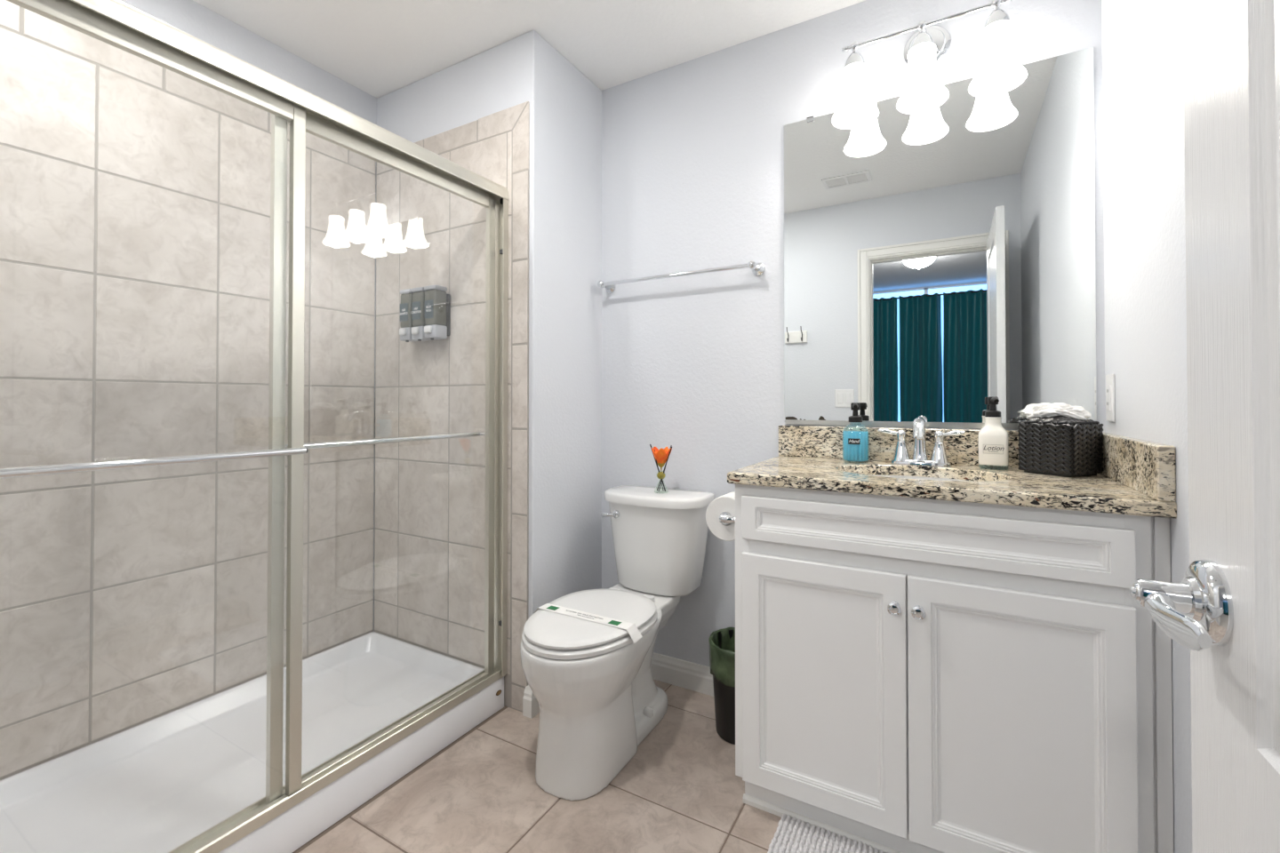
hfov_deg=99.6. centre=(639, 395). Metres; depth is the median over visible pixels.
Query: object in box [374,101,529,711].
tiled wall
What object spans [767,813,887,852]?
bath mat
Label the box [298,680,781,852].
floor
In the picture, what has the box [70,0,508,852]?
shower door frame
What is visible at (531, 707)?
baseboard
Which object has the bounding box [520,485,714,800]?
toilet
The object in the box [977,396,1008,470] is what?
lotion bottle
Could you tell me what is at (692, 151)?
wall
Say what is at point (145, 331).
tiled wall
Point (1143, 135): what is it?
wall
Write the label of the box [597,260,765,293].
towel bar
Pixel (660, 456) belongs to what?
flower
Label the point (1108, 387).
receptacle
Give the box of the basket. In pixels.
[1017,416,1103,477]
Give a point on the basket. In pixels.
(1056, 445)
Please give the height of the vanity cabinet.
0.884 m
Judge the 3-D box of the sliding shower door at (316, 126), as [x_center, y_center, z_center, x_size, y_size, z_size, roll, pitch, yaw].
[-0.737,0.136,1.655,0.062,1.728,0.744,0,-1,30]
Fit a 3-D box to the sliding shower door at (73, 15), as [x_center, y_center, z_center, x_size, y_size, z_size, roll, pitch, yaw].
[-1.015,0.129,1.036,0.062,1.728,0.733,0,-1,30]
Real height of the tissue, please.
0.053 m
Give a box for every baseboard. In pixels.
[522,685,539,719]
[650,652,713,696]
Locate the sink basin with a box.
[867,474,972,481]
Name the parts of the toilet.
seat, seat lid, bowl, flush lever, tank, tank lid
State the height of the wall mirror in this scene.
1.068 m
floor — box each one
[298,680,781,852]
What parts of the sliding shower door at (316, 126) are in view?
rail, rail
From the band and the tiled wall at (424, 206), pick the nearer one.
the band
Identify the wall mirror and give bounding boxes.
[784,47,1096,429]
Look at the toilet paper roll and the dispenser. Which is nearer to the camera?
the toilet paper roll
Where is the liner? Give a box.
[708,627,735,687]
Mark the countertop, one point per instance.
(1138, 477)
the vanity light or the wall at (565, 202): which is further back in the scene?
the wall at (565, 202)
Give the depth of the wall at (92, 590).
1.85 m
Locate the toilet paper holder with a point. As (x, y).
(725, 517)
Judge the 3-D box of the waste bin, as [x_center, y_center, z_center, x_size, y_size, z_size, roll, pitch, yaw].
[0.333,0.974,1.811,0.195,0.302,0.195,0,-1,30]
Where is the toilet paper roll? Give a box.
[705,491,735,541]
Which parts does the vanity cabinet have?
shoe moulding, cabinet door, knob, knob, false drawer, cabinet door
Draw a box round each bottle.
[842,402,868,463]
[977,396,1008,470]
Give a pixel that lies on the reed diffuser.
(660, 456)
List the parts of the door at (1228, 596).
lever handle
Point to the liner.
(722, 661)
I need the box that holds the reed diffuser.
[649,444,671,491]
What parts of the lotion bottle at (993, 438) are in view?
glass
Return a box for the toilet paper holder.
[719,512,735,524]
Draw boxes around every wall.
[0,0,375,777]
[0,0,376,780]
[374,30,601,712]
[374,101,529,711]
[601,0,1105,667]
[1101,0,1192,852]
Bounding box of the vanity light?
[831,0,1027,128]
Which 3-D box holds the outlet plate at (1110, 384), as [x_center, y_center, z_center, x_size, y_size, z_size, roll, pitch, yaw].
[1.237,0.006,1.424,0.009,0.125,0.070,0,-1,30]
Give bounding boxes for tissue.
[1024,402,1091,421]
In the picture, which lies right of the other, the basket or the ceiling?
the basket
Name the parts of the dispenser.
lid, lid, lid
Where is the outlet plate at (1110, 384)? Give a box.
[1105,373,1115,422]
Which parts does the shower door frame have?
header rail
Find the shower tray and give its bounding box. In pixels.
[0,632,503,852]
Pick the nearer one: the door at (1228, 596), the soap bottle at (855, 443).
the door at (1228, 596)
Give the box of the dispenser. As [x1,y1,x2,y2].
[399,285,450,342]
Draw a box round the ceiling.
[192,0,865,98]
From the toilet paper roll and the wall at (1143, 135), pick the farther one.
the toilet paper roll
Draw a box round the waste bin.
[711,630,735,744]
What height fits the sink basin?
0.150 m
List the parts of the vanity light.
lamp shade, lamp shade, plate, lamp shade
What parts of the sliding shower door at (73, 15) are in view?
rail, rail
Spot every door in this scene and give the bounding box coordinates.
[0,0,307,852]
[265,112,495,805]
[1129,0,1279,852]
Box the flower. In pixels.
[651,447,671,463]
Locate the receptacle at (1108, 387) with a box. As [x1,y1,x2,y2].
[1105,384,1111,410]
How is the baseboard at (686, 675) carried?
attached to the wall at (692, 151)
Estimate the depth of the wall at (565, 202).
2.08 m
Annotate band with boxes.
[533,603,642,643]
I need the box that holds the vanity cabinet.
[735,484,1173,852]
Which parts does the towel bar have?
wall post, wall post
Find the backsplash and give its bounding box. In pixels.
[778,425,1018,467]
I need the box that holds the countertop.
[727,425,1176,519]
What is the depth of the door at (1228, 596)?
0.45 m
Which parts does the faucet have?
handle, spout, handle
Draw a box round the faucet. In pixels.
[877,416,964,466]

